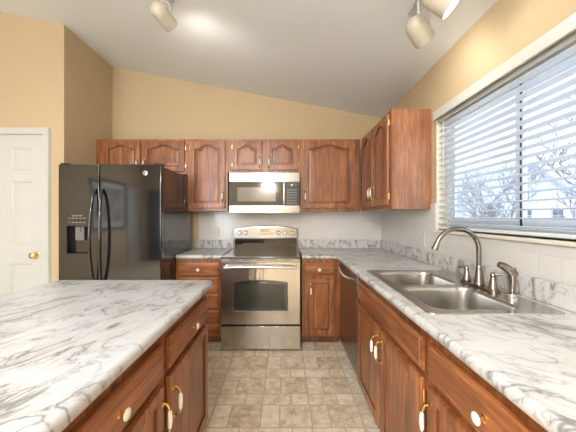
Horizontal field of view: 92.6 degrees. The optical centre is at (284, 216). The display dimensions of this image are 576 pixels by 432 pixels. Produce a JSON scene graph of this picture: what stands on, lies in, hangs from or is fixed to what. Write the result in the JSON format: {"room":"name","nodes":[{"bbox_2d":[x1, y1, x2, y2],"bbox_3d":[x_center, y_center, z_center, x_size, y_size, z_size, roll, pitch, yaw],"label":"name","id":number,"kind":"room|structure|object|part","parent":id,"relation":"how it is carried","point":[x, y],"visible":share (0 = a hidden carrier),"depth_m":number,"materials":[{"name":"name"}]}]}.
{"room":"kitchen","nodes":[
{"label":"kitchen","id":0,"kind":"room"},
{"bbox_2d":[0,12,71,281],"bbox_3d":[-3.172,-0.478,2.720,2.055,3.557,0.100,0,0,0],"label":"wall","id":1,"kind":"structure","parent":0,"point":[22,39],"depth_m":2.67,"materials":[{"name":"beige paint"}]},
{"bbox_2d":[0,135,42,295],"bbox_3d":[-2.720,0.247,2.662,0.760,2.085,0.108,0,0,0],"label":"door","id":2,"kind":"structure","parent":1,"relation":"in","point":[21,156],"depth_m":2.68,"materials":[{"name":"white paint"}]},
{"bbox_3d":[-2.417,0.374,2.643,0.064,0.064,0.070,0,0,0],"label":"knob","id":3,"kind":"part","parent":2,"relation":"part of","materials":[{"name":"gold metal"}]},
{"bbox_2d":[0,127,49,283],"bbox_3d":[-2.723,0.219,2.711,0.889,2.162,0.118,0,0,0],"label":"trim","id":4,"kind":"structure","parent":1,"relation":"attached to","point":[45,131],"depth_m":2.65,"materials":[{"name":"white paint"}]},
{"bbox_2d":[72,32,112,163],"bbox_3d":[-2.195,-0.281,3.145,0.100,3.162,0.750,0,0,0],"label":"wall","id":5,"kind":"structure","parent":0,"point":[92,76],"depth_m":3.00,"materials":[{"name":"beige paint"}]},
{"bbox_2d":[113,67,380,251],"bbox_3d":[-0.472,-0.281,3.470,3.345,3.162,0.100,0,0,0],"label":"wall","id":6,"kind":"structure","parent":0,"point":[145,105],"depth_m":3.42,"materials":[{"name":"beige paint"}]},
{"bbox_2d":[96,139,186,175],"bbox_3d":[-1.625,-0.678,3.238,1.035,0.396,0.362,0,0,0],"label":"upper cabinet","id":7,"kind":"object","parent":6,"relation":"attached to","point":[172,153],"visible":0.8,"depth_m":3.10,"materials":[{"name":"brown wood"}]},
{"bbox_3d":[-1.843,-0.680,3.107,0.410,0.340,0.020,0,0,0],"label":"door","id":8,"kind":"part","parent":7,"relation":"part of","materials":[{"name":"brown wood"}]},
{"bbox_3d":[-1.843,-0.688,3.105,0.273,0.218,0.012,0,0,0],"label":"door panel","id":9,"kind":"part","parent":7,"relation":"part of","materials":[{"name":"brown wood"}]},
{"bbox_3d":[-1.371,-0.680,3.107,0.475,0.340,0.020,0,0,0],"label":"door","id":10,"kind":"part","parent":7,"relation":"part of","materials":[{"name":"brown wood"}]},
{"bbox_3d":[-1.371,-0.688,3.105,0.338,0.218,0.012,0,0,0],"label":"door panel","id":11,"kind":"part","parent":7,"relation":"part of","materials":[{"name":"brown wood"}]},
{"bbox_2d":[187,139,228,211],"bbox_3d":[-0.878,-0.469,3.238,0.458,0.814,0.362,0,0,0],"label":"upper cabinet","id":12,"kind":"object","parent":6,"relation":"attached to","point":[207,159],"visible":0.99,"depth_m":3.10,"materials":[{"name":"brown wood"}]},
{"bbox_3d":[-0.877,-0.480,3.105,0.263,0.633,0.012,0,0,0],"label":"door panel","id":13,"kind":"part","parent":12,"relation":"part of","materials":[{"name":"brown wood"}]},
{"bbox_2d":[196,240,233,247],"bbox_3d":[-0.869,0.339,3.401,0.466,0.102,0.019,0,0,0],"label":"backsplash","id":14,"kind":"structure","parent":6,"relation":"attached to","point":[199,243],"depth_m":3.39,"materials":[{"name":"stone"}]},
{"bbox_2d":[214,228,219,236],"bbox_3d":[-0.845,0.195,3.408,0.072,0.116,0.008,0,0,0],"label":"wall outlet","id":15,"kind":"object","parent":6,"relation":"attached to","point":[216,230],"visible":1,"depth_m":3.41,"materials":[{"name":"white paint"}]},
{"bbox_2d":[228,139,299,172],"bbox_3d":[-0.237,-0.688,3.238,0.821,0.376,0.362,0,0,0],"label":"upper cabinet","id":16,"kind":"object","parent":6,"relation":"attached to","point":[244,155],"visible":0.99,"depth_m":3.10,"materials":[{"name":"brown wood"}]},
{"bbox_3d":[-0.425,-0.688,3.107,0.335,0.325,0.020,0,0,0],"label":"door","id":17,"kind":"part","parent":16,"relation":"part of","materials":[{"name":"brown wood"}]},
{"bbox_3d":[-0.425,-0.695,3.105,0.198,0.203,0.012,0,0,0],"label":"door panel","id":18,"kind":"part","parent":16,"relation":"part of","materials":[{"name":"brown wood"}]},
{"bbox_2d":[229,173,299,213],"bbox_3d":[-0.226,-0.259,3.195,0.778,0.448,0.446,0,0,0],"label":"microwave","id":19,"kind":"object","parent":16,"relation":"attached to","point":[249,193],"visible":1,"depth_m":3.02,"materials":[{"name":"silver metal"}]},
{"bbox_3d":[-0.318,-0.252,3.033,0.591,0.255,0.033,0,0,0],"label":"door","id":20,"kind":"part","parent":19,"relation":"part of","materials":[{"name":"black glass"}]},
{"bbox_3d":[-0.012,-0.254,2.996,0.021,0.258,0.047,0,0,0],"label":"door handle","id":21,"kind":"part","parent":19,"relation":"part of","materials":[{"name":"metal"}]},
{"bbox_3d":[0.070,-0.252,3.034,0.182,0.255,0.031,0,0,0],"label":"control panel","id":22,"kind":"part","parent":19,"relation":"part of","materials":[{"name":"black plastic"}]},
{"bbox_3d":[-0.028,-0.688,3.107,0.350,0.325,0.020,0,0,0],"label":"door","id":23,"kind":"part","parent":16,"relation":"part of","materials":[{"name":"brown wood"}]},
{"bbox_3d":[-0.028,-0.695,3.105,0.213,0.203,0.012,0,0,0],"label":"door panel","id":24,"kind":"part","parent":16,"relation":"part of","materials":[{"name":"brown wood"}]},
{"bbox_2d":[199,207,380,240],"bbox_3d":[0.065,0.090,3.416,2.270,0.420,0.008,0,0,0],"label":"backsplash","id":25,"kind":"structure","parent":6,"relation":"attached to","point":[356,225],"depth_m":3.41,"materials":[{"name":"tile"}]},
{"bbox_2d":[300,139,359,211],"bbox_3d":[0.512,-0.469,3.238,0.677,0.814,0.362,0,0,0],"label":"upper cabinet","id":26,"kind":"object","parent":6,"relation":"attached to","point":[329,168],"visible":1,"depth_m":3.10,"materials":[{"name":"brown wood"}]},
{"bbox_3d":[0.491,-0.480,3.105,0.438,0.633,0.012,0,0,0],"label":"door panel","id":27,"kind":"part","parent":26,"relation":"part of","materials":[{"name":"brown wood"}]},
{"bbox_2d":[0,0,496,117],"bbox_3d":[-1.490,-1.786,0.110,5.620,1.179,6.820,0,0,0],"label":"ceiling","id":28,"kind":"structure","parent":0,"point":[353,56],"depth_m":2.40,"materials":[{"name":"paint"}]},
{"bbox_2d":[408,3,420,15],"bbox_3d":[0.798,-1.285,1.150,0.039,0.029,1.200,0,0,0],"label":"track","id":29,"kind":"object","parent":28,"relation":"attached to","point":[413,9],"visible":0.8,"depth_m":1.71,"materials":[{"name":"white metal"}]},
{"bbox_2d":[405,0,434,48],"bbox_3d":[0.792,-1.143,1.627,0.178,0.266,0.138,0,0,-42],"label":"track spotlight","id":30,"kind":"object","parent":29,"relation":"attached to","point":[419,30],"visible":0.99,"depth_m":1.59,"materials":[{"name":"beige metal"}]},
{"bbox_2d":[420,0,458,19],"bbox_3d":[0.776,-1.138,1.377,0.186,0.284,0.140,0,0,0],"label":"track spotlight","id":31,"kind":"object","parent":29,"relation":"attached to","point":[442,9],"visible":1,"depth_m":1.37,"materials":[{"name":"beige metal"}]},
{"bbox_3d":[-0.862,-1.604,1.525,0.039,0.029,1.050,0,0,0],"label":"track","id":32,"kind":"object","parent":28,"relation":"attached to","visible":0},
{"bbox_2d":[150,0,176,31],"bbox_3d":[-0.853,-1.464,1.924,0.128,0.254,0.180,0,0,25],"label":"track spotlight","id":33,"kind":"object","parent":32,"relation":"attached to","point":[159,11],"visible":1,"depth_m":1.90,"materials":[{"name":"beige metal"}]},
{"bbox_2d":[203,327,379,431],"bbox_3d":[-1.500,1.350,0.110,5.600,0.100,6.820,0,0,0],"label":"floor","id":34,"kind":"structure","parent":0,"point":[313,387],"depth_m":2.04,"materials":[{"name":"tile"}]},
{"bbox_2d":[62,335,172,431],"bbox_3d":[-0.888,0.866,0.761,0.943,0.868,0.622,0,0,0],"label":"base cabinet","id":35,"kind":"object","parent":34,"relation":"on","point":[134,402],"visible":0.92,"depth_m":0.85,"materials":[{"name":"brown wood"}]},
{"bbox_2d":[0,280,212,431],"bbox_3d":[-0.923,0.410,1.032,0.973,0.041,1.343,0,0,0],"label":"countertop","id":36,"kind":"structure","parent":35,"relation":"on","point":[63,343],"depth_m":0.89,"materials":[{"name":"stone"}]},
{"bbox_3d":[-0.442,0.545,0.757,0.030,0.033,0.033,0,0,0],"label":"knob","id":37,"kind":"part","parent":35,"relation":"part of","materials":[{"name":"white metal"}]},
{"bbox_3d":[-0.467,0.919,0.757,0.020,0.562,0.575,0,0,0],"label":"door","id":38,"kind":"part","parent":35,"relation":"part of","materials":[{"name":"brown wood"}]},
{"bbox_3d":[-0.468,0.911,0.757,0.004,0.449,0.447,0,0,0],"label":"door panel","id":39,"kind":"part","parent":35,"relation":"part of","materials":[{"name":"brown wood"}]},
{"bbox_3d":[-0.437,0.753,1.021,0.040,0.137,0.018,0,0,0],"label":"handle","id":40,"kind":"part","parent":35,"relation":"part of","materials":[{"name":"white ceramic"}]},
{"bbox_2d":[59,163,189,279],"bbox_3d":[-1.567,0.409,2.805,0.920,1.782,0.861,0,0,0],"label":"refrigerator","id":41,"kind":"object","parent":34,"relation":"on","point":[117,221],"visible":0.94,"depth_m":2.46,"materials":[{"name":"black metal"}]},
{"bbox_3d":[-1.843,0.363,2.488,0.368,1.663,0.066,0,0,0],"label":"freezer door","id":42,"kind":"part","parent":41,"relation":"part of","materials":[{"name":"black metal"}]},
{"bbox_3d":[-1.690,0.180,2.417,0.028,0.854,0.088,0,0,14],"label":"door handle","id":43,"kind":"part","parent":41,"relation":"part of","materials":[{"name":"black metal"}]},
{"bbox_3d":[-1.619,0.180,2.417,0.028,0.854,0.088,0,0,-14],"label":"door handle","id":44,"kind":"part","parent":41,"relation":"part of","materials":[{"name":"black metal"}]},
{"bbox_3d":[-1.379,0.363,2.488,0.544,1.663,0.066,0,0,0],"label":"door","id":45,"kind":"part","parent":41,"relation":"part of","materials":[{"name":"black metal"}]},
{"bbox_2d":[162,293,207,431],"bbox_3d":[-0.888,0.866,1.370,0.943,0.868,0.590,0,0,0],"label":"base cabinet","id":46,"kind":"object","parent":34,"relation":"on","point":[185,343],"visible":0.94,"depth_m":1.30,"materials":[{"name":"brown wood"}]},
{"bbox_3d":[-0.437,0.753,1.124,0.040,0.137,0.018,0,0,0],"label":"handle","id":47,"kind":"part","parent":46,"relation":"part of","materials":[{"name":"white ceramic"}]},
{"bbox_3d":[-0.467,0.545,1.370,0.020,0.130,0.540,0,0,0],"label":"drawer","id":48,"kind":"part","parent":46,"relation":"part of","materials":[{"name":"brown wood"}]},
{"bbox_3d":[-0.468,0.911,1.370,0.004,0.449,0.412,0,0,0],"label":"door panel","id":49,"kind":"part","parent":46,"relation":"part of","materials":[{"name":"brown wood"}]},
{"bbox_2d":[176,259,221,341],"bbox_3d":[-0.871,0.866,3.078,0.468,0.868,0.682,0,0,0],"label":"base cabinet","id":50,"kind":"object","parent":34,"relation":"on","point":[186,269],"visible":0.27,"depth_m":2.77,"materials":[{"name":"brown wood"}]},
{"bbox_3d":[-0.873,0.695,2.777,0.405,0.150,0.020,0,0,0],"label":"drawer","id":51,"kind":"part","parent":50,"relation":"part of","materials":[{"name":"brown wood"}]},
{"bbox_3d":[-0.873,0.535,2.777,0.405,0.130,0.020,0,0,0],"label":"drawer","id":52,"kind":"part","parent":50,"relation":"part of","materials":[{"name":"brown wood"}]},
{"bbox_2d":[176,240,233,258],"bbox_3d":[-0.869,0.359,3.097,0.466,0.143,0.644,0,0,0],"label":"countertop","id":53,"kind":"structure","parent":50,"relation":"on","point":[205,249],"depth_m":3.15,"materials":[{"name":"stone"}]},
{"bbox_3d":[-0.873,1.067,2.777,0.405,0.235,0.020,0,0,0],"label":"drawer","id":54,"kind":"part","parent":50,"relation":"part of","materials":[{"name":"brown wood"}]},
{"bbox_3d":[-0.873,0.860,2.777,0.405,0.140,0.020,0,0,0],"label":"drawer","id":55,"kind":"part","parent":50,"relation":"part of","materials":[{"name":"brown wood"}]},
{"bbox_2d":[221,225,299,348],"bbox_3d":[-0.235,0.705,2.996,0.770,1.191,0.808,0,0,0],"label":"range","id":56,"kind":"object","parent":34,"relation":"on","point":[260,277],"visible":1,"depth_m":2.65,"materials":[{"name":"silver metal"}]},
{"bbox_3d":[-0.235,0.485,2.624,0.705,0.032,0.066,0,0,0],"label":"door handle","id":57,"kind":"part","parent":56,"relation":"part of","materials":[{"name":"metal"}]},
{"bbox_3d":[-0.235,0.425,2.670,0.759,0.034,0.031,0,0,0],"label":"vent trim","id":58,"kind":"part","parent":56,"relation":"part of","materials":[{"name":"silver metal"}]},
{"bbox_3d":[-0.235,1.171,2.670,0.767,0.222,0.030,0,0,0],"label":"storage drawer","id":59,"kind":"part","parent":56,"relation":"part of","materials":[{"name":"silver metal"}]},
{"bbox_3d":[-0.235,0.742,2.670,0.767,0.605,0.030,0,0,0],"label":"oven door","id":60,"kind":"part","parent":56,"relation":"part of","materials":[{"name":"silver metal"}]},
{"bbox_2d":[221,248,299,258],"bbox_3d":[-0.235,0.398,2.994,0.767,0.019,0.702,0,0,0],"label":"cooktop","id":61,"kind":"object","parent":56,"relation":"in","point":[237,253],"depth_m":2.88,"materials":[{"name":"black glass"}]},
{"bbox_3d":[-0.235,0.185,3.330,0.210,0.080,0.003,0,0,0],"label":"control panel","id":62,"kind":"part","parent":56,"relation":"part of","materials":[{"name":"beige plastic"}]},
{"bbox_2d":[299,253,340,341],"bbox_3d":[0.370,0.866,3.035,0.400,0.868,0.767,0,0,0],"label":"base cabinet","id":63,"kind":"object","parent":34,"relation":"on","point":[319,278],"depth_m":2.78,"materials":[{"name":"brown wood"}]},
{"bbox_3d":[0.345,0.535,2.777,0.300,0.130,0.020,0,0,0],"label":"drawer","id":64,"kind":"part","parent":63,"relation":"part of","materials":[{"name":"brown wood"}]},
{"bbox_3d":[0.365,0.911,2.777,0.260,0.567,0.020,0,0,0],"label":"door","id":65,"kind":"part","parent":63,"relation":"part of","materials":[{"name":"brown wood"}]},
{"bbox_3d":[0.365,0.904,2.778,0.138,0.454,0.004,0,0,0],"label":"door panel","id":66,"kind":"part","parent":63,"relation":"part of","materials":[{"name":"brown wood"}]},
{"bbox_3d":[0.560,0.824,2.719,0.019,0.783,0.134,0,0,0],"label":"corner filler","id":67,"kind":"part","parent":63,"relation":"part of","materials":[{"name":"brown wood"}]},
{"bbox_2d":[338,263,359,374],"bbox_3d":[0.820,0.868,2.340,0.676,0.864,0.606,0,0,0],"label":"dishwasher","id":68,"kind":"object","parent":34,"relation":"on","point":[349,280],"visible":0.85,"depth_m":2.29,"materials":[{"name":"silver metal"}]},
{"bbox_3d":[0.511,0.486,2.340,0.057,0.046,0.579,0,0,0],"label":"door handle","id":69,"kind":"part","parent":68,"relation":"part of","materials":[{"name":"metal"}]},
{"bbox_3d":[0.553,0.495,2.340,0.038,0.115,0.606,0,0,0],"label":"control panel","id":70,"kind":"part","parent":68,"relation":"part of","materials":[{"name":"silver metal"}]},
{"bbox_2d":[357,278,429,431],"bbox_3d":[0.843,0.866,1.538,0.712,0.868,0.985,0,0,0],"label":"base cabinet","id":71,"kind":"object","parent":34,"relation":"on","point":[393,379],"visible":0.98,"depth_m":1.39,"materials":[{"name":"brown wood"}]},
{"bbox_3d":[0.538,0.906,1.782,0.004,0.459,0.327,0,0,0],"label":"door panel","id":72,"kind":"part","parent":71,"relation":"part of","materials":[{"name":"brown wood"}]},
{"bbox_3d":[0.537,0.914,1.782,0.020,0.572,0.455,0,0,0],"label":"door","id":73,"kind":"part","parent":71,"relation":"part of","materials":[{"name":"brown wood"}]},
{"bbox_3d":[0.507,0.743,1.579,0.040,0.137,0.018,0,0,0],"label":"handle","id":74,"kind":"part","parent":71,"relation":"part of","materials":[{"name":"white ceramic"}]},
{"bbox_3d":[0.507,0.743,1.506,0.040,0.137,0.018,0,0,0],"label":"handle","id":75,"kind":"part","parent":71,"relation":"part of","materials":[{"name":"white ceramic"}]},
{"bbox_3d":[0.538,0.906,1.302,0.004,0.459,0.327,0,0,0],"label":"door panel","id":76,"kind":"part","parent":71,"relation":"part of","materials":[{"name":"brown wood"}]},
{"bbox_3d":[0.537,0.914,1.302,0.020,0.572,0.455,0,0,0],"label":"door","id":77,"kind":"part","parent":71,"relation":"part of","materials":[{"name":"brown wood"}]},
{"bbox_2d":[299,240,575,431],"bbox_3d":[0.685,0.359,1.899,1.027,0.143,3.039,0,0,0],"label":"countertop","id":78,"kind":"structure","parent":71,"relation":"on","point":[530,360],"depth_m":0.94,"materials":[{"name":"stone"}]},
{"bbox_2d":[366,270,564,314],"bbox_3d":[0.852,0.470,1.531,0.553,0.171,0.882,0,0,0],"label":"sink","id":79,"kind":"object","parent":78,"relation":"in","point":[436,292],"visible":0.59,"depth_m":1.49,"materials":[{"name":"metal"}]},
{"bbox_3d":[0.811,0.470,1.741,0.378,0.170,0.370,0,0,0],"label":"bowl","id":80,"kind":"part","parent":79,"relation":"part of","materials":[{"name":"metal"}]},
{"bbox_3d":[0.811,0.470,1.323,0.378,0.170,0.370,0,0,0],"label":"bowl","id":81,"kind":"part","parent":79,"relation":"part of","materials":[{"name":"metal"}]},
{"bbox_2d":[497,262,518,299],"bbox_3d":[1.053,0.300,1.293,0.087,0.171,0.052,0,0,0],"label":"sprayer","id":82,"kind":"object","parent":79,"relation":"on","point":[512,274],"visible":1,"depth_m":1.28,"materials":[{"name":"metal"}]},
{"bbox_2d":[431,226,506,292],"bbox_3d":[0.963,0.220,1.508,0.315,0.330,0.278,0,0,0],"label":"faucet","id":83,"kind":"object","parent":78,"relation":"on","point":[478,282],"visible":0.99,"depth_m":1.50,"materials":[{"name":"silver metal"}]},
{"bbox_3d":[0.949,0.214,1.512,0.288,0.318,0.054,0,0,0],"label":"spout","id":84,"kind":"part","parent":83,"relation":"part of","materials":[{"name":"silver metal"}]},
{"bbox_3d":[1.048,0.329,1.612,0.084,0.088,0.051,0,0,0],"label":"lever handle","id":85,"kind":"part","parent":83,"relation":"part of","materials":[{"name":"silver metal"}]},
{"bbox_3d":[1.066,0.379,1.512,0.056,0.012,0.270,0,0,0],"label":"plate","id":86,"kind":"part","parent":83,"relation":"part of","materials":[{"name":"silver metal"}]},
{"bbox_3d":[1.084,0.329,1.404,0.086,0.088,0.047,0,0,20],"label":"lever handle","id":87,"kind":"part","parent":83,"relation":"part of","materials":[{"name":"silver metal"}]},
{"bbox_2d":[419,336,547,431],"bbox_3d":[0.843,0.866,0.723,0.712,0.868,0.640,0,0,0],"label":"base cabinet","id":88,"kind":"object","parent":34,"relation":"on","point":[459,399],"visible":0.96,"depth_m":0.83,"materials":[{"name":"brown wood"}]},
{"bbox_3d":[0.507,0.743,0.999,0.040,0.137,0.018,0,0,0],"label":"handle","id":89,"kind":"part","parent":88,"relation":"part of","materials":[{"name":"white ceramic"}]},
{"bbox_3d":[0.538,0.906,0.728,0.004,0.459,0.462,0,0,0],"label":"door panel","id":90,"kind":"part","parent":88,"relation":"part of","materials":[{"name":"brown wood"}]},
{"bbox_3d":[0.537,0.914,0.728,0.020,0.572,0.590,0,0,0],"label":"door","id":91,"kind":"part","parent":88,"relation":"part of","materials":[{"name":"brown wood"}]},
{"bbox_3d":[0.512,0.535,0.728,0.030,0.033,0.033,0,0,0],"label":"knob","id":92,"kind":"part","parent":88,"relation":"part of","materials":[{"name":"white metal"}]},
{"bbox_2d":[381,0,575,241],"bbox_3d":[1.260,0.040,0.160,0.120,2.520,6.720,0,0,0],"label":"wall","id":93,"kind":"structure","parent":0,"point":[508,27],"depth_m":1.66,"materials":[{"name":"beige paint"}]},
{"bbox_2d":[362,109,431,210],"bbox_3d":[1.004,-0.471,2.684,0.390,0.818,0.870,0,0,0],"label":"upper cabinet","id":94,"kind":"object","parent":93,"relation":"attached to","point":[397,151],"visible":1,"depth_m":2.25,"materials":[{"name":"brown wood"}]},
{"bbox_3d":[0.857,-0.480,2.866,0.012,0.633,0.218,0,0,0],"label":"door panel","id":95,"kind":"part","parent":94,"relation":"part of","materials":[{"name":"brown wood"}]},
{"bbox_3d":[0.859,-0.472,2.866,0.020,0.755,0.355,0,0,0],"label":"door","id":96,"kind":"part","parent":94,"relation":"part of","materials":[{"name":"brown wood"}]},
{"bbox_3d":[0.881,-0.471,2.684,0.019,0.818,0.870,0,0,0],"label":"frame","id":97,"kind":"part","parent":94,"relation":"part of","materials":[{"name":"brown wood"}]},
{"bbox_3d":[0.857,-0.480,2.477,0.012,0.633,0.238,0,0,0],"label":"door panel","id":98,"kind":"part","parent":94,"relation":"part of","materials":[{"name":"brown wood"}]},
{"bbox_3d":[0.859,-0.472,2.477,0.020,0.755,0.375,0,0,0],"label":"door","id":99,"kind":"part","parent":94,"relation":"part of","materials":[{"name":"brown wood"}]},
{"bbox_2d":[420,232,424,245],"bbox_3d":[1.187,0.195,2.380,0.010,0.116,0.080,0,0,0],"label":"light switch","id":100,"kind":"object","parent":93,"relation":"attached to","point":[422,234],"visible":1,"depth_m":2.37,"materials":[{"name":"white paint"}]},
{"bbox_2d":[299,240,575,312],"bbox_3d":[0.681,0.339,1.895,1.019,0.102,3.031,0,0,0],"label":"backsplash","id":101,"kind":"structure","parent":93,"relation":"attached to","point":[559,295],"depth_m":1.70,"materials":[{"name":"stone"}]},
{"bbox_2d":[381,203,575,286],"bbox_3d":[1.196,0.098,1.856,0.008,0.405,3.112,0,0,0],"label":"backsplash","id":102,"kind":"structure","parent":93,"relation":"attached to","point":[554,263],"depth_m":1.62,"materials":[{"name":"tile"}]},
{"bbox_2d":[433,230,575,246],"bbox_3d":[1.249,0.115,1.511,0.142,0.020,1.362,0,0,0],"label":"trim","id":103,"kind":"structure","parent":93,"relation":"attached to","point":[568,243],"depth_m":1.39,"materials":[{"name":"beige paint"}]},
{"bbox_2d":[437,30,575,229],"bbox_3d":[1.260,-0.335,1.520,0.117,0.880,1.320,0,0,0],"label":"trim","id":104,"kind":"structure","parent":93,"relation":"attached to","point":[440,198],"depth_m":2.18,"materials":[{"name":"beige paint"}]},
{"bbox_2d":[448,53,575,239],"bbox_3d":[1.303,-0.333,1.520,0.044,0.876,1.312,0,0,0],"label":"window","id":105,"kind":"structure","parent":93,"relation":"in","point":[518,205],"depth_m":1.51,"materials":[{"name":"white plastic"}]},
{"bbox_3d":[1.297,-0.333,1.815,0.016,0.785,0.630,0,0,0],"label":"sash","id":106,"kind":"part","parent":105,"relation":"part of","materials":[{"name":"white plastic"}]},
{"bbox_2d":[433,12,575,238],"bbox_3d":[1.214,-0.363,1.501,0.096,0.918,1.342,0,0,0],"label":"window blind","id":107,"kind":"object","parent":105,"relation":"attached to","point":[565,48],"visible":1,"depth_m":1.44,"materials":[{"name":"white paint"}]},
{"bbox_3d":[1.235,0.086,1.520,0.048,0.020,1.300,0,0,0],"label":"rail","id":108,"kind":"part","parent":107,"relation":"part of","materials":[{"name":"white plastic"}]},
{"bbox_3d":[1.235,-0.330,1.545,0.054,0.840,0.992,0,0,0],"label":"ladder cord","id":109,"kind":"part","parent":107,"relation":"part of","materials":[{"name":"white fabric"}]},
{"bbox_3d":[1.315,-0.333,1.225,0.016,0.785,0.630,0,0,0],"label":"sash","id":110,"kind":"part","parent":105,"relation":"part of","materials":[{"name":"white plastic"}]},
{"label":"outside","id":111,"kind":"structure","parent":0,"visible":0},
{"bbox_3d":[45.800,2.700,25.000,88.400,0.400,130.000,0,0,0],"label":"ground","id":112,"kind":"structure","parent":111,"visible":0},
{"bbox_2d":[459,158,547,215],"bbox_3d":[13.533,-0.656,17.392,4.820,6.350,2.903,0,0,22],"label":"bare tree","id":113,"kind":"object","parent":112,"relation":"on","point":[463,182],"visible":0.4,"depth_m":17.67,"materials":[{"name":"grey plant"}]},
{"bbox_2d":[457,147,554,216],"bbox_3d":[8.418,0.125,11.322,3.414,4.788,5.336,0,0,36],"label":"bare tree","id":114,"kind":"object","parent":112,"relation":"on","point":[492,214],"visible":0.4,"depth_m":10.79,"materials":[{"name":"grey plant"}]},
{"bbox_2d":[457,160,575,219],"bbox_3d":[18.844,-1.025,26.734,13.000,7.050,9.500,0,0,-12],"label":"house","id":115,"kind":"structure","parent":112,"relation":"on","point":[567,213],"depth_m":22.89,"materials":[{"name":"white"}]},
{"bbox_3d":[23.068,-0.055,23.215,1.060,1.030,0.020,0,0,-12],"label":"pane","id":116,"kind":"part","parent":115,"relation":"part of","materials":[{"name":"blue glass"}]},
{"bbox_2d":[509,120,575,217],"bbox_3d":[8.647,-0.413,7.433,2.728,5.847,3.340,0,0,0],"label":"bare tree","id":117,"kind":"object","parent":112,"relation":"on","point":[565,150],"visible":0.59,"depth_m":8.18,"materials":[{"name":"grey plant"}]},
{"bbox_2d":[543,90,575,121],"bbox_3d":[12.924,-1.306,10.370,5.926,7.672,2.539,0,0,-4],"label":"bare tree","id":118,"kind":"object","parent":112,"relation":"on","point":[563,90],"visible":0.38,"depth_m":10.46,"materials":[{"name":"grey plant"}]},
{"bbox_2d":[557,170,575,195],"bbox_3d":[15.823,-0.843,13.027,3.955,6.729,4.777,0,0,18],"label":"bare tree","id":119,"kind":"object","parent":112,"relation":"on","point":[569,170],"visible":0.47,"depth_m":14.38,"materials":[{"name":"grey plant"}]}
]}

